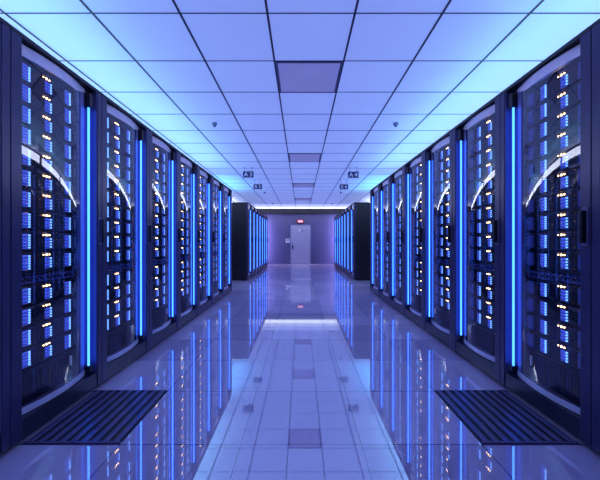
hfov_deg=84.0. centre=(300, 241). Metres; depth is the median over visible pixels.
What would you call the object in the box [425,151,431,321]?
light
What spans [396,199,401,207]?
server
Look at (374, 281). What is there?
tall cabinet
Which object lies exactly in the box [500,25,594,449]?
tall cabinet
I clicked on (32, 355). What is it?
server
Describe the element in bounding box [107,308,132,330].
server
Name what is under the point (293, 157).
ceiling panel
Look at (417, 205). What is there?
server
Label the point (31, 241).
server
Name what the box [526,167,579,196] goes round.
server
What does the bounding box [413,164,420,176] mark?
server
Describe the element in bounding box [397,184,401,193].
server
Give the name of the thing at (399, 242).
server
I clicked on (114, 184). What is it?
server
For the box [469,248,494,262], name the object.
server
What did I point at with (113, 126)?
server
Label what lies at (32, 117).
server
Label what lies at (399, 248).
server
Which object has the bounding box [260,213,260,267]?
light
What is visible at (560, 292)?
server
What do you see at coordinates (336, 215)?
tall cabinet
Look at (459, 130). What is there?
light
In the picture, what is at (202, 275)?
server
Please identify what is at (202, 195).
server
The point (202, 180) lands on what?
server
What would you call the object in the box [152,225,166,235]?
server
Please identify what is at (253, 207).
tall cabinet
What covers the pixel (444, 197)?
server
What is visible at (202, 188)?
server
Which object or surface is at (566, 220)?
server
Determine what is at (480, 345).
tall cabinet
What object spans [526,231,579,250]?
server
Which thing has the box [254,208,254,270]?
light
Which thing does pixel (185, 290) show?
server
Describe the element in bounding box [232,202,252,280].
tall cabinet
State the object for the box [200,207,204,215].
server
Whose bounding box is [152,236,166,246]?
server
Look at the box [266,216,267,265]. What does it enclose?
tall cabinet
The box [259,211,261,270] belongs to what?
tall cabinet
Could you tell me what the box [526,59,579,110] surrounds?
server
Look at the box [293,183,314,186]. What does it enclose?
ceiling panel
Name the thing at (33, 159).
server
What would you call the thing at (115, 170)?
server
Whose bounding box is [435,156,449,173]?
server
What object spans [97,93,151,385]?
tall cabinet
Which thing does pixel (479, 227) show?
server
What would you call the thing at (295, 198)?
ceiling panel
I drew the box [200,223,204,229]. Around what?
server
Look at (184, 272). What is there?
server
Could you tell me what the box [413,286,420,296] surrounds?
server
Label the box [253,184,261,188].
sign
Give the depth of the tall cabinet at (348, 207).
10.41 m
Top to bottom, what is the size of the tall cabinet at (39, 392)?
2.110 m
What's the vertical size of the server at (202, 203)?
0.108 m
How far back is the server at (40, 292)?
1.97 m
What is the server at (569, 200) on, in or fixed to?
in the tall cabinet at (562, 392)
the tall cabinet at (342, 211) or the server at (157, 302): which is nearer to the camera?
the server at (157, 302)
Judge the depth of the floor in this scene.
2.13 m
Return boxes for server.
[22,59,75,110]
[22,81,75,127]
[22,102,75,144]
[22,124,75,162]
[22,145,75,179]
[22,167,75,196]
[22,188,75,214]
[22,210,75,231]
[22,231,75,250]
[22,251,75,272]
[22,278,75,305]
[22,295,75,327]
[22,313,75,348]
[22,330,75,369]
[107,115,132,143]
[107,130,132,156]
[107,145,132,169]
[107,160,132,182]
[107,175,132,195]
[107,190,132,208]
[107,205,132,221]
[107,220,132,234]
[107,234,132,247]
[107,248,132,262]
[107,269,132,286]
[107,282,132,301]
[107,295,132,315]
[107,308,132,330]
[152,145,166,163]
[152,156,166,173]
[152,167,166,183]
[152,179,166,194]
[152,190,166,204]
[152,202,166,214]
[152,213,166,225]
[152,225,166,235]
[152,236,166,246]
[152,247,166,257]
[152,264,166,275]
[152,274,166,287]
[152,284,166,298]
[152,295,166,310]
[181,164,188,176]
[181,173,188,184]
[181,182,188,193]
[181,191,188,202]
[181,200,188,210]
[181,210,188,219]
[181,219,188,228]
[181,228,188,236]
[181,237,188,245]
[181,246,188,254]
[181,260,188,269]
[181,269,188,278]
[181,277,188,287]
[181,286,188,296]
[200,176,205,185]
[200,184,204,193]
[200,192,204,200]
[200,199,205,207]
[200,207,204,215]
[200,215,204,222]
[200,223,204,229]
[200,230,204,237]
[200,238,205,244]
[200,246,204,252]
[200,257,205,264]
[200,265,204,272]
[200,272,204,280]
[200,280,204,287]
[396,176,401,185]
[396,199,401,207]
[396,238,401,244]
[396,257,401,264]
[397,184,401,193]
[397,192,401,200]
[397,207,401,215]
[397,215,401,222]
[397,223,401,229]
[397,230,401,237]
[397,246,401,252]
[397,265,401,272]
[397,272,401,280]
[397,280,401,287]
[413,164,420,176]
[413,173,420,184]
[413,182,420,193]
[413,191,420,202]
[413,200,420,210]
[413,210,420,219]
[413,219,420,228]
[413,228,419,236]
[413,237,420,245]
[413,246,420,254]
[413,260,420,269]
[413,269,420,278]
[413,277,420,287]
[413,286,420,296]
[435,145,449,163]
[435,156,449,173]
[435,167,449,183]
[435,179,449,194]
[435,190,449,204]
[435,202,449,214]
[435,213,449,225]
[435,225,447,235]
[435,236,449,246]
[435,247,449,257]
[435,264,449,275]
[435,274,449,287]
[435,284,449,298]
[435,295,449,310]
[469,115,494,143]
[469,130,494,156]
[469,145,494,169]
[469,160,494,182]
[469,175,494,195]
[469,190,494,208]
[469,205,494,221]
[469,220,492,234]
[469,235,494,247]
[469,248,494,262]
[469,269,494,286]
[469,282,494,301]
[469,295,494,315]
[469,308,494,330]
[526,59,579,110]
[526,81,579,127]
[526,102,579,144]
[526,124,579,162]
[526,145,579,179]
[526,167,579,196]
[526,188,579,214]
[526,210,578,231]
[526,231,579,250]
[526,251,579,272]
[526,278,579,305]
[526,295,579,327]
[526,313,579,348]
[526,330,579,369]
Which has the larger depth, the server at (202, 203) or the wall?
the wall
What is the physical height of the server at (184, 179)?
0.108 m
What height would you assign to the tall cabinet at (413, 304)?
2.110 m
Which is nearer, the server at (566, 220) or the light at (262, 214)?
the server at (566, 220)
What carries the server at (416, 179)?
in the tall cabinet at (413, 304)
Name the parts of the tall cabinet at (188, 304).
post, patch panel, ribbed blank panel, trim, trim, kick plate, door, post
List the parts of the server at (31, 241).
drive panel, drive panel, drive panel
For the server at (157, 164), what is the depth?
3.54 m
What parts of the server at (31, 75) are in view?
drive panel, drive panel, drive panel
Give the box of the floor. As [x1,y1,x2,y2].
[0,264,599,479]
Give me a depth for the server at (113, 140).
2.75 m
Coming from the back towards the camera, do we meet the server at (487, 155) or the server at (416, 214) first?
the server at (416, 214)
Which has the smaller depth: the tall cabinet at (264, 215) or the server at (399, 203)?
the server at (399, 203)
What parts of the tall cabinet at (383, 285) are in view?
kick plate, door, ribbed blank panel, post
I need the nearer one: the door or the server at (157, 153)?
the server at (157, 153)
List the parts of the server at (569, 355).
drive panel, drive panel, drive panel, drive panel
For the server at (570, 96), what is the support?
in the tall cabinet at (562, 392)
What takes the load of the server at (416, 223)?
in the tall cabinet at (413, 304)
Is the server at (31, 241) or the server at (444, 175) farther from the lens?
the server at (444, 175)
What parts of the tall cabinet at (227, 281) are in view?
post, kick plate, door, post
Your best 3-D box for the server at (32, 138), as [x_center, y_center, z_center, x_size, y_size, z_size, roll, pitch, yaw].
[-1.801,-0.582,1.979,0.610,0.108,0.481,0,0,0]
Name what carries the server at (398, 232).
in the tall cabinet at (396, 294)
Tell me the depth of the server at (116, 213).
2.76 m
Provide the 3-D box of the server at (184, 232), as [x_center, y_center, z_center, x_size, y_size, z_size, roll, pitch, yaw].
[-1.801,-0.120,4.229,0.610,0.108,0.481,0,0,0]
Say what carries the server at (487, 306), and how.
in the tall cabinet at (480, 345)
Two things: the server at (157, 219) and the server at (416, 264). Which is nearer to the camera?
the server at (157, 219)
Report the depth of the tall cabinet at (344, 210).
11.16 m
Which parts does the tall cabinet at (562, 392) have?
post, door, mounting rail, kick plate, trim, door sill, trim, patch panel, ribbed blank panel, blank panel, lever, handle, post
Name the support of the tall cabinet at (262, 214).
on the floor
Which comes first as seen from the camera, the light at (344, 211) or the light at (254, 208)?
the light at (254, 208)
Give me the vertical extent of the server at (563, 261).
0.108 m
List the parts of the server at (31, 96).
drive panel, drive panel, drive panel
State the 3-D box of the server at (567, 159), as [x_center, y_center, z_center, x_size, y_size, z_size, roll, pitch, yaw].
[1.801,-0.466,1.979,0.610,0.108,0.481,0,0,0]
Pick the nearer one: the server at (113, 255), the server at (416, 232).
the server at (113, 255)
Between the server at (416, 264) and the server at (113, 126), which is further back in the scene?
the server at (416, 264)
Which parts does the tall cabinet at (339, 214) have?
post, door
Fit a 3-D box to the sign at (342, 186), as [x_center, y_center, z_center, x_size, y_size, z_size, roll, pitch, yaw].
[1.080,-1.450,8.400,0.215,0.240,0.024,0,0,0]
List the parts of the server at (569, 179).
drive panel, drive panel, drive panel, drive panel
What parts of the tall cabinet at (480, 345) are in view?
post, door, mounting rail, kick plate, door sill, trim, trim, patch panel, ribbed blank panel, blank panel, lever, handle, post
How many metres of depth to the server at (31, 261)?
1.97 m
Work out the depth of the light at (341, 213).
11.91 m
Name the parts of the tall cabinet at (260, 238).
glass pane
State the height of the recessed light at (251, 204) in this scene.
0.006 m
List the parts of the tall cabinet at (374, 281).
post, kick plate, door, post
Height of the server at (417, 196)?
0.108 m
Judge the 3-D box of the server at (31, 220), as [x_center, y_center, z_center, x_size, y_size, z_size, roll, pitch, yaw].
[-1.801,-0.120,1.979,0.610,0.108,0.481,0,0,0]
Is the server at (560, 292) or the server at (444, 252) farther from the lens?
the server at (444, 252)
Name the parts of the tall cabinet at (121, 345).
post, blank panel, patch panel, ribbed blank panel, trim, trim, door sill, kick plate, mounting rail, door, post, lever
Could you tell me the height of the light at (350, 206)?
1.965 m
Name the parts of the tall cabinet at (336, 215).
post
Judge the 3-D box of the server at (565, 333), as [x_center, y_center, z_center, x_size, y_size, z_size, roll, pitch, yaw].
[1.801,0.526,1.979,0.610,0.108,0.481,0,0,0]
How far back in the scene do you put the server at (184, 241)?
4.30 m
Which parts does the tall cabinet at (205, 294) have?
post, ribbed blank panel, trim, kick plate, door, post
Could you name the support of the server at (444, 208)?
in the tall cabinet at (437, 320)
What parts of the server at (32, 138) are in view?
drive panel, drive panel, drive panel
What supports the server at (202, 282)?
in the tall cabinet at (205, 294)
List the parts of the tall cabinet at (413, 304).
post, door, kick plate, trim, trim, patch panel, ribbed blank panel, post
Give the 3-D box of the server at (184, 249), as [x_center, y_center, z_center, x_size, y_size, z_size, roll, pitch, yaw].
[-1.801,0.111,4.229,0.610,0.108,0.481,0,0,0]
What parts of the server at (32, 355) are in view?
drive panel, drive panel, drive panel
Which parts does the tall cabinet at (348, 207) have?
glass pane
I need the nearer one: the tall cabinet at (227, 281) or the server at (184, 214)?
the server at (184, 214)
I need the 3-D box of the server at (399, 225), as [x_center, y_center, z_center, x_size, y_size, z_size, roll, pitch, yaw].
[1.801,-0.235,4.979,0.610,0.108,0.481,0,0,0]
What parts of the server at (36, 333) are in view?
drive panel, drive panel, drive panel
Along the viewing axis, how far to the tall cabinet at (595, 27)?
1.61 m
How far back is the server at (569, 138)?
1.98 m
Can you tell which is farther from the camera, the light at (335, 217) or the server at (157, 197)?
the light at (335, 217)
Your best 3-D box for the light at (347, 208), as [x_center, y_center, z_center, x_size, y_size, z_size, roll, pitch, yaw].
[1.466,-0.068,10.389,0.064,1.965,0.064,0,0,0]
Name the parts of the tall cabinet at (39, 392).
post, blank panel, patch panel, ribbed blank panel, trim, door sill, trim, kick plate, mounting rail, door, post, handle, lever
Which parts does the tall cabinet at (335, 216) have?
post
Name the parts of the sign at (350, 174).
sign panel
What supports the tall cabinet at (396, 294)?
on the floor
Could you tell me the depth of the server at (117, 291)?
2.76 m
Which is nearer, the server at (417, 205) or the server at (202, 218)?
the server at (417, 205)
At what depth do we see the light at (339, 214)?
12.61 m
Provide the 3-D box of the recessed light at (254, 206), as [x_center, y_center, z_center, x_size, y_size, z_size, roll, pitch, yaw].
[0.000,-1.567,14.600,5.260,0.006,0.580,0,0,0]
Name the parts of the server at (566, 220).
drive panel, drive panel, drive panel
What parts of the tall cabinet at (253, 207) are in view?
glass pane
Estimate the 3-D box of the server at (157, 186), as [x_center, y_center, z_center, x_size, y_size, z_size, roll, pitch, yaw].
[-1.801,-0.582,3.479,0.610,0.108,0.481,0,0,0]
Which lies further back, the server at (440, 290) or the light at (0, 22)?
the server at (440, 290)
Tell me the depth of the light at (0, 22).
1.59 m
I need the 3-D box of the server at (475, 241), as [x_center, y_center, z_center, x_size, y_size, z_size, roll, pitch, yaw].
[1.801,-0.004,2.729,0.610,0.108,0.481,0,0,0]
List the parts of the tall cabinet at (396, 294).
post, door, kick plate, trim, ribbed blank panel, post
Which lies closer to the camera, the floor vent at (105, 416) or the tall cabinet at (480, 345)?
the floor vent at (105, 416)
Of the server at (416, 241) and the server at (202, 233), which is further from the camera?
the server at (202, 233)
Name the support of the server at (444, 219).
in the tall cabinet at (437, 320)
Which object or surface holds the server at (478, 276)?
in the tall cabinet at (480, 345)
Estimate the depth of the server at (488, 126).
2.76 m
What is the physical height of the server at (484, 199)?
0.108 m
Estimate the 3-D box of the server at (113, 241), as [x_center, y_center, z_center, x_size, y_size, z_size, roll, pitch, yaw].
[-1.801,-0.004,2.729,0.610,0.108,0.481,0,0,0]
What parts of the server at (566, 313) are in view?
drive panel, drive panel, drive panel, drive panel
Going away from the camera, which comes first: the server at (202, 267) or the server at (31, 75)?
the server at (31, 75)
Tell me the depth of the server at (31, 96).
1.97 m
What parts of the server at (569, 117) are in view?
drive panel, drive panel, drive panel, drive panel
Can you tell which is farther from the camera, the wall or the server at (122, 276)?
the wall
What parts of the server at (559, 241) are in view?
drive panel, drive panel, drive panel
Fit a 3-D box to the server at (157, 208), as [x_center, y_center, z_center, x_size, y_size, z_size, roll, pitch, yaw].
[-1.801,-0.351,3.479,0.610,0.108,0.481,0,0,0]
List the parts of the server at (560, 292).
drive panel, drive panel, drive panel, drive panel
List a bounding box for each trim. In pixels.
[0,0,599,208]
[258,209,343,213]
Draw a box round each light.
[0,22,0,433]
[84,90,96,373]
[138,127,145,341]
[170,151,176,321]
[192,166,196,308]
[208,176,211,298]
[219,185,222,291]
[228,191,230,286]
[250,206,251,273]
[251,204,350,205]
[254,206,347,206]
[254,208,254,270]
[255,207,346,208]
[257,211,257,268]
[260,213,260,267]
[262,214,262,265]
[264,216,264,264]
[266,217,266,263]
[335,217,335,263]
[337,216,337,264]
[339,214,339,265]
[341,213,341,267]
[344,211,344,268]
[347,208,347,270]
[350,206,351,273]
[371,191,373,286]
[379,185,382,291]
[390,176,393,298]
[405,166,409,308]
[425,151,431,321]
[456,127,463,341]
[505,90,517,373]
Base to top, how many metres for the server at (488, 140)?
0.108 m
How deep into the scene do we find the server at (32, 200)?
1.97 m
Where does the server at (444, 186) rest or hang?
in the tall cabinet at (437, 320)
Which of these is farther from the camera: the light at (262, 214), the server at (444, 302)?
the light at (262, 214)
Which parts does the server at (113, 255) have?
drive panel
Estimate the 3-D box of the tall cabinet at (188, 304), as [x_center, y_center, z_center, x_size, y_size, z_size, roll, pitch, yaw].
[-1.919,-0.015,4.265,1.042,2.110,0.746,0,0,0]
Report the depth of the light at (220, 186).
6.08 m
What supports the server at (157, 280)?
in the tall cabinet at (164, 320)
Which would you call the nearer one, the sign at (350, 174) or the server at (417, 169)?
the server at (417, 169)
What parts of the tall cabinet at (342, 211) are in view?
glass pane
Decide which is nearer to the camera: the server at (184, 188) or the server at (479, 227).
the server at (479, 227)
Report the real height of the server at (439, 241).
0.108 m
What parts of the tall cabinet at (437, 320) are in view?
post, door, kick plate, mounting rail, trim, trim, patch panel, ribbed blank panel, lever, post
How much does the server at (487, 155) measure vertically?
0.108 m
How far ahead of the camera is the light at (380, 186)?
6.08 m
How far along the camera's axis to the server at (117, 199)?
2.76 m
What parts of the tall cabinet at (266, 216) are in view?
post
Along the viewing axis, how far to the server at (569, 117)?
1.98 m
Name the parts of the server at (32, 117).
drive panel, drive panel, drive panel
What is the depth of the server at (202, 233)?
5.09 m
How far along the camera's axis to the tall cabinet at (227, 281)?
6.79 m
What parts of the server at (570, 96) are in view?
drive panel, drive panel, drive panel, drive panel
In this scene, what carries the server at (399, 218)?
in the tall cabinet at (396, 294)
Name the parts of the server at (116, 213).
drive panel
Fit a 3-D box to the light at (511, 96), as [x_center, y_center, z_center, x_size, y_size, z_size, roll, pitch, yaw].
[1.466,-0.068,2.309,0.064,1.965,0.064,0,0,0]
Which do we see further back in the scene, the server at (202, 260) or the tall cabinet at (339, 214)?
the tall cabinet at (339, 214)
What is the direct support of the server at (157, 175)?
in the tall cabinet at (164, 320)
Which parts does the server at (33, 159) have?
drive panel, drive panel, drive panel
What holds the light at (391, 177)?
on the tall cabinet at (396, 294)
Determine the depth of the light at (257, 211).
11.17 m
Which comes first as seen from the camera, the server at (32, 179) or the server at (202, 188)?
the server at (32, 179)
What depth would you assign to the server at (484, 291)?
2.76 m
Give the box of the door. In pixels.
[290,225,310,263]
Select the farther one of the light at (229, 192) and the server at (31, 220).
the light at (229, 192)
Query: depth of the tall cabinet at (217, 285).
6.04 m
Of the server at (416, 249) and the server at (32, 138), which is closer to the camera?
the server at (32, 138)
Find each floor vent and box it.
[23,390,166,443]
[435,390,578,443]
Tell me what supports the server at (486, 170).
in the tall cabinet at (480, 345)
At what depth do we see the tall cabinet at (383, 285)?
6.04 m
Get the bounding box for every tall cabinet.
[0,17,10,453]
[7,25,104,449]
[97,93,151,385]
[147,129,180,350]
[175,151,199,330]
[198,165,213,314]
[212,176,224,304]
[222,185,232,297]
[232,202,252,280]
[252,206,255,275]
[256,209,258,272]
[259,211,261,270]
[261,212,263,269]
[263,215,265,268]
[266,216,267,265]
[334,216,335,265]
[336,215,338,268]
[338,212,340,269]
[341,211,342,270]
[343,209,345,272]
[346,206,349,275]
[350,202,369,280]
[370,185,379,297]
[378,176,389,304]
[389,165,403,314]
[404,151,426,330]
[423,129,454,350]
[453,93,504,385]
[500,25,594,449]
[591,18,599,452]
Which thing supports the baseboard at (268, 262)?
attached to the wall
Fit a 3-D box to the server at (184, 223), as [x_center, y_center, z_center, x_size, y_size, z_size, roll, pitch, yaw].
[-1.801,-0.235,4.229,0.610,0.108,0.481,0,0,0]
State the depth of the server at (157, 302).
3.53 m
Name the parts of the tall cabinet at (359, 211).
glass pane, blank panel, post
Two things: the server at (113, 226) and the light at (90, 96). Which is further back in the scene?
the server at (113, 226)
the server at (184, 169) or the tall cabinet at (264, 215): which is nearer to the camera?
the server at (184, 169)
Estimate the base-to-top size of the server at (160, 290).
0.108 m
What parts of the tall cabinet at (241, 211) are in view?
post, blank panel, glass pane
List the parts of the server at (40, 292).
drive panel, drive panel, drive panel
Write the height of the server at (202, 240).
0.108 m
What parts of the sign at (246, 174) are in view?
sign panel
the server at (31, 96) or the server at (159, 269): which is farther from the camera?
the server at (159, 269)
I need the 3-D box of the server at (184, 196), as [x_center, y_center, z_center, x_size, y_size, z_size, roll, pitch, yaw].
[-1.801,-0.582,4.229,0.610,0.108,0.481,0,0,0]
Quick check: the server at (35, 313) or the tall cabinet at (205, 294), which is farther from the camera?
the tall cabinet at (205, 294)
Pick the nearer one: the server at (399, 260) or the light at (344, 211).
the server at (399, 260)
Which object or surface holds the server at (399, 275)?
in the tall cabinet at (396, 294)
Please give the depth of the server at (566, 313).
1.98 m
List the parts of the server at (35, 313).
drive panel, drive panel, drive panel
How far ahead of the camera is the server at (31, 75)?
1.97 m
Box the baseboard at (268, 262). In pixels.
[268,262,333,263]
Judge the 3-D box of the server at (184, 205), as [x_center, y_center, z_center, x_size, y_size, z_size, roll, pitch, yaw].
[-1.801,-0.466,4.229,0.610,0.108,0.481,0,0,0]
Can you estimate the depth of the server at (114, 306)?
2.76 m
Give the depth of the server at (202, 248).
5.09 m
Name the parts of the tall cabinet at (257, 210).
door, post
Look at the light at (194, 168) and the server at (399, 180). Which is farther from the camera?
the server at (399, 180)
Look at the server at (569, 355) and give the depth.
1.98 m
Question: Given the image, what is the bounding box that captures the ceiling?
[0,0,599,203]
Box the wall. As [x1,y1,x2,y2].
[264,214,337,261]
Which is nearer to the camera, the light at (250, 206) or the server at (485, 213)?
the server at (485, 213)
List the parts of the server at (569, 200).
drive panel, drive panel, drive panel, drive panel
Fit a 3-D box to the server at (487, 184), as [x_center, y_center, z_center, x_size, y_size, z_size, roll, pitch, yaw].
[1.801,-0.466,2.729,0.610,0.108,0.481,0,0,0]
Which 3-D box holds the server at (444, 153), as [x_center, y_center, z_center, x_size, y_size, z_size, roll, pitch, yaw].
[1.801,-0.928,3.479,0.610,0.108,0.481,0,0,0]
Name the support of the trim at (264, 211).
attached to the wall
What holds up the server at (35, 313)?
in the tall cabinet at (39, 392)
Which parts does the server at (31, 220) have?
drive panel, drive panel, drive panel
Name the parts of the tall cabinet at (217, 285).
post, ribbed blank panel, kick plate, door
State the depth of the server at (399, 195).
5.08 m
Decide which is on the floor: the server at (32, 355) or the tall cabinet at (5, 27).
the tall cabinet at (5, 27)
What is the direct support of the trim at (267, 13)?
attached to the ceiling
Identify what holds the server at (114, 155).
in the tall cabinet at (121, 345)
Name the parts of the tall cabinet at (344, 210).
post, door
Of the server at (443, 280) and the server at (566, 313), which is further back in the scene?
the server at (443, 280)
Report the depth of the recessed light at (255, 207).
15.12 m
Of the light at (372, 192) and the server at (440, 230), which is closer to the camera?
the server at (440, 230)
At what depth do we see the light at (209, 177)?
5.33 m
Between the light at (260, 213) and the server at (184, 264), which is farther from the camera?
the light at (260, 213)
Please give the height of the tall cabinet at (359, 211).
2.110 m
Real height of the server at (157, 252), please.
0.108 m
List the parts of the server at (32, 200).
drive panel, drive panel, drive panel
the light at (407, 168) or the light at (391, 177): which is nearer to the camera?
the light at (407, 168)
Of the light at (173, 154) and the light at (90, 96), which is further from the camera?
the light at (173, 154)
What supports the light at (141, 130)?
on the tall cabinet at (121, 345)
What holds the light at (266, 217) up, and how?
on the tall cabinet at (266, 216)
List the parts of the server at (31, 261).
drive panel, drive panel, drive panel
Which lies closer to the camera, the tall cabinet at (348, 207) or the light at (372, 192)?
the light at (372, 192)
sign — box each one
[243,167,253,177]
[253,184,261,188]
[340,184,347,188]
[348,167,358,177]
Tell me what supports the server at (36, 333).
in the tall cabinet at (39, 392)
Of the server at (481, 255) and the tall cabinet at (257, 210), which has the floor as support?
the tall cabinet at (257, 210)
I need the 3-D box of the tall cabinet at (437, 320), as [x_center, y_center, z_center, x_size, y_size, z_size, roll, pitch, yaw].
[1.919,-0.015,3.515,1.042,2.110,0.746,0,0,0]
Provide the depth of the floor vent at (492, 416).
1.95 m
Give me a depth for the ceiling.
2.96 m
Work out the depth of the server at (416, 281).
4.30 m
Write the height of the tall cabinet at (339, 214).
2.110 m
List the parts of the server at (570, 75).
drive panel, drive panel, drive panel, drive panel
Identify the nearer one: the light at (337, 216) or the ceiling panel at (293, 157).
the ceiling panel at (293, 157)
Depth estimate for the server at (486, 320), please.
2.76 m
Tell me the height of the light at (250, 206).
1.965 m
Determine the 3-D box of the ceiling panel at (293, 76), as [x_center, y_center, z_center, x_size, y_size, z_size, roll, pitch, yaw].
[0.070,-1.564,3.185,0.584,0.012,0.592,0,0,0]
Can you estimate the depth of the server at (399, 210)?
5.08 m
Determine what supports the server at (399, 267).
in the tall cabinet at (396, 294)
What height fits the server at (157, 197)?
0.108 m
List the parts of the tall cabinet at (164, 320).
post, blank panel, patch panel, ribbed blank panel, trim, trim, mounting rail, kick plate, door, post, lever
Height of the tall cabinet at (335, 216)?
2.110 m
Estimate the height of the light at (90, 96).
1.965 m
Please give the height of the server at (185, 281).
0.108 m
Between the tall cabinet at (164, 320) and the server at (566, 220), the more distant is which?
the tall cabinet at (164, 320)
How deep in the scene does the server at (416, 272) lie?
4.31 m
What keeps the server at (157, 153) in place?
in the tall cabinet at (164, 320)
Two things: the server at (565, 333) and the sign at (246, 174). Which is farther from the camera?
the sign at (246, 174)
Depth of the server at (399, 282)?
5.08 m
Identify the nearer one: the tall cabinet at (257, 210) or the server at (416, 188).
the server at (416, 188)
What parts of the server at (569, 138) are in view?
drive panel, drive panel, drive panel, drive panel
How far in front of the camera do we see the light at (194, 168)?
4.58 m
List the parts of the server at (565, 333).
drive panel, drive panel, drive panel, drive panel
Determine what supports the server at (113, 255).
in the tall cabinet at (121, 345)
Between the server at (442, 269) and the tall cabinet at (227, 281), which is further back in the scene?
the tall cabinet at (227, 281)
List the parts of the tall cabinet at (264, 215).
post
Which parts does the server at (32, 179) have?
drive panel, drive panel, drive panel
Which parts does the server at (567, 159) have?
drive panel, drive panel, drive panel, drive panel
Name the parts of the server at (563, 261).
drive panel, drive panel, drive panel, drive panel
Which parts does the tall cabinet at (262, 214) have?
door, post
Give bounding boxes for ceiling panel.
[275,61,342,92]
[288,153,320,161]
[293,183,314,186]
[295,198,310,199]
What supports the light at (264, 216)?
on the tall cabinet at (264, 215)

